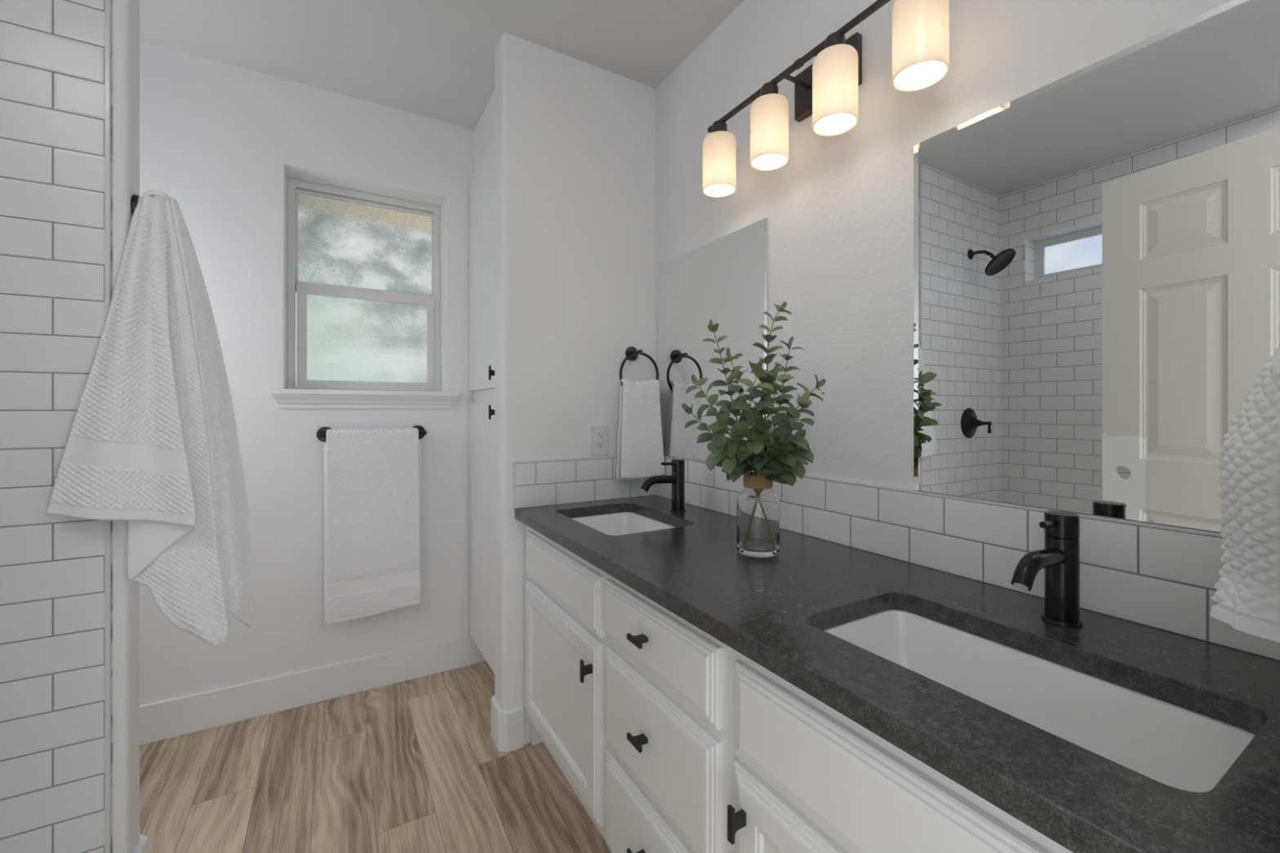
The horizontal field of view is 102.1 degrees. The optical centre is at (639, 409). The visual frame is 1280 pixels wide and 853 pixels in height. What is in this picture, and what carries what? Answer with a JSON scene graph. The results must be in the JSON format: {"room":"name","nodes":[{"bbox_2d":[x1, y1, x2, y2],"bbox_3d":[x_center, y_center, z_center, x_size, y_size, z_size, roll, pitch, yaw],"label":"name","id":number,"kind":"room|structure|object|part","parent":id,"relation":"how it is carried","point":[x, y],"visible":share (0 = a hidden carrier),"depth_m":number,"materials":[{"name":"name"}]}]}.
{"room":"bathroom","nodes":[
{"label":"bathroom","id":0,"kind":"room"},
{"bbox_2d":[112,0,139,852],"bbox_3d":[-1.573,-0.062,0.987,0.897,2.475,0.100,0,0,-31],"label":"wall","id":1,"kind":"structure","parent":0,"point":[126,13],"depth_m":1.17,"materials":[{"name":"paint"}]},
{"bbox_2d":[0,0,104,852],"bbox_3d":[-1.543,-0.087,0.942,0.822,2.425,0.009,0,0,-31],"label":"tiling","id":2,"kind":"structure","parent":1,"relation":"attached to","point":[52,51],"depth_m":1.10,"materials":[{"name":"tile"}]},
{"bbox_2d":[104,0,111,852],"bbox_3d":[-1.185,-0.062,1.153,0.008,2.475,0.010,0,0,-31],"label":"trim","id":3,"kind":"structure","parent":1,"relation":"attached to","point":[107,2],"depth_m":1.15,"materials":[{"name":"metal"}]},
{"bbox_2d":[111,0,112,852],"bbox_3d":[-1.183,-0.062,1.159,0.002,2.475,0.003,0,0,-31],"label":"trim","id":4,"kind":"structure","parent":1,"relation":"attached to","point":[111,0],"depth_m":1.16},
{"bbox_2d":[130,194,139,217],"bbox_3d":[-1.161,-0.475,1.233,0.064,0.060,0.060,0,0,-31],"label":"robe hook","id":5,"kind":"object","parent":1,"relation":"attached to","point":[134,199],"visible":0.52,"depth_m":1.20,"materials":[{"name":"black metal"}]},
{"bbox_2d":[45,189,253,646],"bbox_3d":[-1.121,0.024,1.210,0.336,1.097,0.166,0,0,-31],"label":"bath towel","id":6,"kind":"object","parent":5,"relation":"hanging from","point":[153,445],"visible":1,"depth_m":1.18,"materials":[{"name":"white fabric"}]},
{"bbox_2d":[133,834,147,852],"bbox_3d":[-1.572,1.107,0.999,0.911,0.137,0.109,0,0,-31],"label":"baseboard","id":7,"kind":"structure","parent":1,"relation":"attached to","point":[142,847],"depth_m":1.24,"materials":[{"name":"paint"}]},
{"bbox_2d":[139,40,474,705],"bbox_3d":[-1.438,-0.062,2.107,2.570,2.475,0.170,0,0,-31],"label":"wall","id":8,"kind":"structure","parent":0,"point":[223,140],"depth_m":2.03,"materials":[{"name":"paint"}]},
{"bbox_2d":[139,634,485,746],"bbox_3d":[-1.524,1.107,1.948,1.960,0.137,0.014,0,0,-31],"label":"baseboard","id":9,"kind":"structure","parent":8,"relation":"attached to","point":[162,720],"depth_m":2.04,"materials":[{"name":"paint"}]},
{"bbox_2d":[287,177,439,391],"bbox_3d":[-1.220,-0.518,2.326,0.604,0.897,0.074,0,0,-31],"label":"window","id":10,"kind":"structure","parent":8,"relation":"in","point":[363,268],"depth_m":2.30,"materials":[{"name":"glass"}]},
{"bbox_3d":[-1.223,-0.717,2.333,0.546,0.433,0.030,0,0,-31],"label":"sash","id":11,"kind":"part","parent":10,"relation":"part of","materials":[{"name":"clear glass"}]},
{"bbox_3d":[-1.223,-0.724,2.333,0.534,0.398,0.006,0,0,-31],"label":"pane","id":12,"kind":"part","parent":10,"relation":"part of","materials":[{"name":"grey"}]},
{"bbox_3d":[-1.208,-0.314,2.311,0.543,0.453,0.036,0,0,-31],"label":"sash","id":13,"kind":"part","parent":10,"relation":"part of","materials":[{"name":"white plastic"}]},
{"bbox_3d":[-1.208,-0.309,2.316,0.478,0.368,0.006,0,0,-31],"label":"pane","id":14,"kind":"part","parent":10,"relation":"part of","materials":[{"name":"grey"}]},
{"bbox_2d":[269,388,459,396],"bbox_3d":[-1.158,-0.071,2.230,0.700,0.021,0.182,0,0,-31],"label":"window sill","id":15,"kind":"structure","parent":8,"relation":"attached to","point":[272,391],"depth_m":2.13,"materials":[{"name":"paint"}]},
{"bbox_2d":[271,394,457,408],"bbox_3d":[-1.124,-0.032,2.172,0.688,0.058,0.036,0,0,-31],"label":"trim","id":16,"kind":"structure","parent":8,"relation":"attached to","point":[285,401],"depth_m":2.15,"materials":[{"name":"paint"}]},
{"bbox_2d":[315,425,426,441],"bbox_3d":[-1.111,0.099,2.162,0.410,0.062,0.067,0,0,-31],"label":"towel bar","id":17,"kind":"object","parent":8,"relation":"attached to","point":[321,434],"visible":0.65,"depth_m":2.09,"materials":[{"name":"black metal"}]},
{"bbox_2d":[324,427,421,624],"bbox_3d":[-1.095,0.460,2.139,0.363,0.768,0.063,0,0,-31],"label":"towel","id":18,"kind":"object","parent":17,"relation":"hanging from","point":[372,477],"visible":1,"depth_m":2.11,"materials":[{"name":"white fabric"}]},
{"bbox_2d":[139,661,612,852],"bbox_3d":[-0.538,1.225,0.704,2.690,0.100,3.560,0,0,-31],"label":"floor","id":19,"kind":"structure","parent":0,"point":[413,766],"depth_m":1.62,"materials":[{"name":"brown wood"}]},
{"bbox_2d":[469,136,494,674],"bbox_3d":[-0.419,0.052,2.287,0.594,2.245,0.554,0,0,-31],"label":"linen cabinet","id":20,"kind":"object","parent":19,"relation":"on","point":[482,181],"visible":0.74,"depth_m":2.18,"materials":[{"name":"paint"}]},
{"bbox_3d":[-0.644,0.499,2.162,0.018,1.061,0.527,0,0,-31],"label":"door","id":21,"kind":"part","parent":20,"relation":"part of","materials":[{"name":"paint"}]},
{"bbox_3d":[-0.644,-0.576,2.162,0.018,0.978,0.527,0,0,-31],"label":"door","id":22,"kind":"part","parent":20,"relation":"part of","materials":[{"name":"paint"}]},
{"bbox_3d":[-0.561,0.009,1.974,0.030,0.054,0.012,0,0,-31],"label":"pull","id":23,"kind":"part","parent":20,"relation":"part of","materials":[{"name":"black metal"}]},
{"bbox_3d":[-0.561,-0.141,1.974,0.030,0.054,0.012,0,0,-31],"label":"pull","id":24,"kind":"part","parent":20,"relation":"part of","materials":[{"name":"black metal"}]},
{"bbox_2d":[524,524,1072,852],"bbox_3d":[0.243,0.776,1.201,0.590,0.798,1.720,0,0,-31],"label":"vanity cabinet","id":25,"kind":"object","parent":19,"relation":"on","point":[671,739],"visible":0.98,"depth_m":0.92,"materials":[{"name":"paint"}]},
{"bbox_3d":[-0.241,0.488,1.521,0.020,0.150,0.568,0,0,-31],"label":"false drawer","id":26,"kind":"part","parent":25,"relation":"part of","materials":[{"name":"paint"}]},
{"bbox_3d":[-0.243,0.805,1.524,0.020,0.454,0.574,0,0,-31],"label":"door","id":27,"kind":"part","parent":25,"relation":"part of","materials":[{"name":"paint"}]},
{"bbox_3d":[-0.134,0.648,1.290,0.030,0.054,0.012,0,0,-31],"label":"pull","id":28,"kind":"part","parent":25,"relation":"part of","materials":[{"name":"black metal"}]},
{"bbox_3d":[-0.001,0.923,1.066,0.030,0.012,0.054,0,0,-31],"label":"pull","id":29,"kind":"part","parent":25,"relation":"part of","materials":[{"name":"black metal"}]},
{"bbox_3d":[-0.001,0.681,1.066,0.030,0.012,0.054,0,0,-31],"label":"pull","id":30,"kind":"part","parent":25,"relation":"part of","materials":[{"name":"black metal"}]},
{"bbox_3d":[-0.001,0.473,1.066,0.030,0.012,0.054,0,0,-31],"label":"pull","id":31,"kind":"part","parent":25,"relation":"part of","materials":[{"name":"black metal"}]},
{"bbox_3d":[0.026,0.935,1.070,0.020,0.224,0.424,0,0,-31],"label":"drawer","id":32,"kind":"part","parent":25,"relation":"part of","materials":[{"name":"paint"}]},
{"bbox_3d":[0.026,0.689,1.070,0.020,0.233,0.424,0,0,-31],"label":"drawer","id":33,"kind":"part","parent":25,"relation":"part of","materials":[{"name":"paint"}]},
{"bbox_3d":[0.026,0.480,1.070,0.020,0.140,0.424,0,0,-31],"label":"drawer","id":34,"kind":"part","parent":25,"relation":"part of","materials":[{"name":"paint"}]},
{"bbox_3d":[0.151,0.642,0.807,0.030,0.054,0.012,0,0,-31],"label":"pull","id":35,"kind":"part","parent":25,"relation":"part of","materials":[{"name":"black metal"}]},
{"bbox_3d":[0.300,0.805,0.607,0.020,0.454,0.569,0,0,-31],"label":"door","id":36,"kind":"part","parent":25,"relation":"part of","materials":[{"name":"paint"}]},
{"bbox_3d":[0.300,0.488,0.606,0.020,0.150,0.567,0,0,-31],"label":"false drawer","id":37,"kind":"part","parent":25,"relation":"part of","materials":[{"name":"paint"}]},
{"bbox_2d":[515,495,1279,852],"bbox_3d":[0.251,0.360,1.206,0.579,0.034,1.718,0,0,-31],"label":"countertop","id":38,"kind":"structure","parent":25,"relation":"on","point":[775,611],"depth_m":0.70,"materials":[{"name":"stone"}]},
{"bbox_2d":[572,511,674,535],"bbox_3d":[-0.059,0.450,1.661,0.336,0.146,0.464,0,0,-31],"label":"undermount sink","id":39,"kind":"object","parent":38,"relation":"in","point":[624,522],"visible":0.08,"depth_m":1.86,"materials":[{"name":"white ceramic"}]},
{"bbox_2d":[640,458,685,512],"bbox_3d":[0.077,0.255,1.727,0.174,0.175,0.053,0,0,-31],"label":"faucet","id":40,"kind":"object","parent":38,"relation":"on","point":[677,478],"visible":1,"depth_m":1.74,"materials":[{"name":"black metal"}]},
{"bbox_3d":[0.061,0.244,1.717,0.136,0.053,0.027,0,0,-31],"label":"spout","id":41,"kind":"part","parent":40,"relation":"part of","materials":[{"name":"black metal"}]},
{"bbox_3d":[0.095,0.181,1.737,0.052,0.013,0.010,0,0,-31],"label":"lever","id":42,"kind":"part","parent":40,"relation":"part of","materials":[{"name":"black metal"}]},
{"bbox_3d":[0.129,0.187,1.758,0.045,0.038,0.045,0,0,-31],"label":"handle","id":43,"kind":"part","parent":40,"relation":"part of","materials":[{"name":"black metal"}]},
{"bbox_2d":[737,471,779,557],"bbox_3d":[0.283,0.244,1.242,0.100,0.197,0.100,0,0,-31],"label":"glass jar","id":44,"kind":"object","parent":38,"relation":"on","point":[757,505],"visible":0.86,"depth_m":1.20,"materials":[{"name":"clear glass"}]},
{"bbox_2d":[681,301,826,486],"bbox_3d":[0.276,0.035,1.206,0.369,0.588,0.269,0,0,-31],"label":"plant","id":45,"kind":"object","parent":44,"relation":"in","point":[765,451],"visible":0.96,"depth_m":1.18,"materials":[{"name":"green plant"}]},
{"bbox_3d":[0.202,0.107,1.239,0.166,0.203,0.010,0,0,-4],"label":"stem","id":46,"kind":"part","parent":45,"relation":"part of","materials":[{"name":"green plant"}]},
{"bbox_3d":[0.209,0.077,1.188,0.186,0.263,0.013,0,0,-33],"label":"stem","id":47,"kind":"part","parent":45,"relation":"part of","materials":[{"name":"green plant"}]},
{"bbox_3d":[0.230,0.010,1.223,0.118,0.395,0.014,0,0,-17],"label":"stem","id":48,"kind":"part","parent":45,"relation":"part of","materials":[{"name":"green plant"}]},
{"bbox_3d":[0.236,0.151,1.204,0.125,0.115,0.013,0,0,-35],"label":"stem","id":49,"kind":"part","parent":45,"relation":"part of","materials":[{"name":"green plant"}]},
{"bbox_3d":[0.269,0.066,1.190,0.016,0.285,0.111,0,0,21],"label":"stem","id":50,"kind":"part","parent":45,"relation":"part of","materials":[{"name":"green plant"}]},
{"bbox_3d":[0.289,0.070,1.197,0.010,0.277,0.095,0,0,-11],"label":"stem","id":51,"kind":"part","parent":45,"relation":"part of","materials":[{"name":"green plant"}]},
{"bbox_3d":[0.309,-0.016,1.239,0.056,0.447,0.010,0,0,14],"label":"stem","id":52,"kind":"part","parent":45,"relation":"part of","materials":[{"name":"green plant"}]},
{"bbox_3d":[0.328,0.025,1.274,0.115,0.365,0.009,0,0,-33],"label":"stem","id":53,"kind":"part","parent":45,"relation":"part of","materials":[{"name":"green plant"}]},
{"bbox_3d":[0.316,0.101,1.186,0.015,0.216,0.134,0,0,-31],"label":"stem","id":54,"kind":"part","parent":45,"relation":"part of","materials":[{"name":"green plant"}]},
{"bbox_2d":[823,609,1254,792],"bbox_3d":[0.491,0.450,0.720,0.306,0.146,0.500,0,0,-31],"label":"undermount sink","id":55,"kind":"object","parent":38,"relation":"in","point":[1167,744],"visible":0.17,"depth_m":0.75,"materials":[{"name":"white ceramic"}]},
{"bbox_2d":[1010,511,1083,627],"bbox_3d":[0.633,0.255,0.810,0.174,0.175,0.053,0,0,-31],"label":"faucet","id":56,"kind":"object","parent":38,"relation":"on","point":[1060,558],"visible":1,"depth_m":0.82,"materials":[{"name":"matte black metal"}]},
{"bbox_3d":[0.617,0.244,0.801,0.136,0.053,0.027,0,0,-31],"label":"spout","id":57,"kind":"part","parent":56,"relation":"part of","materials":[{"name":"black metal"}]},
{"bbox_3d":[0.650,0.181,0.820,0.052,0.013,0.010,0,0,-31],"label":"lever","id":58,"kind":"part","parent":56,"relation":"part of","materials":[{"name":"black metal"}]},
{"bbox_3d":[0.685,0.187,0.841,0.045,0.038,0.045,0,0,-31],"label":"handle","id":59,"kind":"part","parent":56,"relation":"part of","materials":[{"name":"black metal"}]},
{"bbox_2d":[139,0,743,129],"bbox_3d":[-0.747,-1.350,1.057,2.690,0.100,2.740,0,0,-31],"label":"ceiling","id":60,"kind":"structure","parent":0,"point":[431,59],"depth_m":1.80,"materials":[{"name":"paint"}]},
{"bbox_2d":[474,89,494,169],"bbox_3d":[-0.384,-1.185,2.300,0.560,0.230,0.570,0,0,-31],"label":"wall","id":61,"kind":"structure","parent":0,"point":[484,131],"depth_m":2.24,"materials":[{"name":"paint"}]},
{"bbox_2d":[494,32,655,744],"bbox_3d":[-0.234,-0.062,1.988,0.620,2.475,0.120,0,0,-31],"label":"wall","id":62,"kind":"structure","parent":0,"point":[575,139],"depth_m":1.87,"materials":[{"name":"paint"}]},
{"bbox_2d":[490,694,524,752],"bbox_3d":[-0.477,1.107,1.844,0.084,0.137,0.148,0,0,-31],"label":"baseboard","id":63,"kind":"structure","parent":62,"relation":"attached to","point":[507,727],"depth_m":1.79,"materials":[{"name":"paint"}]},
{"bbox_2d":[512,456,654,509],"bbox_3d":[-0.191,0.262,1.938,0.578,0.162,0.012,0,0,-31],"label":"backsplash","id":64,"kind":"structure","parent":62,"relation":"attached to","point":[536,483],"depth_m":1.89,"materials":[{"name":"tile"}]},
{"bbox_2d":[591,425,608,456],"bbox_3d":[-0.151,0.116,1.962,0.071,0.116,0.009,0,0,-31],"label":"wall outlet","id":65,"kind":"object","parent":62,"relation":"attached to","point":[599,433],"visible":1,"depth_m":1.96,"materials":[{"name":"white plastic"}]},
{"bbox_2d":[596,442,604,448],"bbox_3d":[-0.150,0.136,1.960,0.033,0.027,0.004,0,0,-31],"label":"receptacle","id":66,"kind":"object","parent":65,"relation":"attached to","point":[599,445],"depth_m":1.96,"materials":[{"name":"white plastic"}]},
{"bbox_2d":[596,431,604,439],"bbox_3d":[-0.150,0.097,1.960,0.033,0.027,0.004,0,0,-31],"label":"receptacle","id":67,"kind":"object","parent":65,"relation":"attached to","point":[600,435],"depth_m":1.96,"materials":[{"name":"white plastic"}]},
{"bbox_2d":[619,346,658,386],"bbox_3d":[-0.016,-0.148,2.006,0.175,0.202,0.070,0,0,-31],"label":"towel ring","id":68,"kind":"object","parent":62,"relation":"attached to","point":[632,353],"visible":0.71,"depth_m":2.00,"materials":[{"name":"black metal"}]},
{"bbox_2d":[616,378,665,480],"bbox_3d":[0.000,0.078,1.982,0.193,0.394,0.075,0,0,-31],"label":"hand towel","id":69,"kind":"object","parent":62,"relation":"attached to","point":[640,450],"visible":1,"depth_m":1.96,"materials":[{"name":"white fabric"}]},
{"bbox_2d":[655,0,1231,533],"bbox_3d":[0.359,-0.062,1.711,0.120,2.475,2.740,0,0,-31],"label":"wall","id":70,"kind":"structure","parent":0,"point":[839,212],"depth_m":1.31,"materials":[{"name":"paint"}]},
{"bbox_2d":[658,217,768,461],"bbox_3d":[0.229,-0.199,1.807,0.005,0.756,0.600,0,0,-31],"label":"frameless mirror","id":71,"kind":"object","parent":70,"relation":"attached to","point":[724,280],"visible":0.73,"depth_m":1.80,"materials":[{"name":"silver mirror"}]},
{"bbox_2d":[702,0,949,197],"bbox_3d":[0.427,-0.794,1.315,0.166,0.262,0.723,0,0,-31],"label":"vanity light","id":72,"kind":"object","parent":70,"relation":"attached to","point":[827,90],"visible":1,"depth_m":1.19,"materials":[{"name":"white glass"}]},
{"bbox_3d":[0.240,-0.743,1.566,0.100,0.160,0.100,0,0,-31],"label":"lamp shade","id":73,"kind":"part","parent":72,"relation":"part of","materials":[{"name":"white glass"}]},
{"bbox_3d":[0.346,-0.743,1.387,0.100,0.160,0.100,0,0,-31],"label":"lamp shade","id":74,"kind":"part","parent":72,"relation":"part of","materials":[{"name":"white glass"}]},
{"bbox_3d":[0.415,-0.868,1.367,0.094,0.008,0.010,0,0,-31],"label":"arm","id":75,"kind":"part","parent":72,"relation":"part of","materials":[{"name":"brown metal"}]},
{"bbox_3d":[0.454,-0.743,1.205,0.100,0.160,0.100,0,0,-31],"label":"lamp shade","id":76,"kind":"part","parent":72,"relation":"part of","materials":[{"name":"white glass"}]},
{"bbox_3d":[0.557,-0.743,1.030,0.100,0.160,0.100,0,0,-31],"label":"lamp shade","id":77,"kind":"part","parent":72,"relation":"part of","materials":[{"name":"white glass"}]},
{"bbox_2d":[654,455,1279,661],"bbox_3d":[0.499,0.262,1.347,0.012,0.162,1.711,0,0,-31],"label":"backsplash","id":78,"kind":"structure","parent":70,"relation":"attached to","point":[1163,577],"depth_m":1.00,"materials":[{"name":"tile"}]},
{"bbox_2d":[913,0,1279,532],"bbox_3d":[0.767,-0.206,0.897,0.005,0.770,0.604,0,0,-31],"label":"frameless mirror","id":79,"kind":"object","parent":70,"relation":"attached to","point":[1096,248],"visible":1,"depth_m":0.86,"materials":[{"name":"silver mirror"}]},
{"bbox_3d":[-0.056,-0.062,-0.042,2.380,2.475,0.115,0,0,-31],"label":"wall","id":80,"kind":"structure","parent":0,"visible":0},
{"bbox_3d":[0.723,-0.148,0.526,0.175,0.202,0.070,0,0,-31],"label":"towel ring","id":81,"kind":"object","parent":80,"relation":"attached to","visible":0},
{"bbox_2d":[1210,342,1279,643],"bbox_3d":[0.703,0.067,0.549,0.294,0.332,0.122,0,0,-31],"label":"hand towel","id":82,"kind":"object","parent":81,"relation":"hanging from","point":[1247,593],"visible":1,"depth_m":0.51,"materials":[{"name":"white fabric"}]}
]}

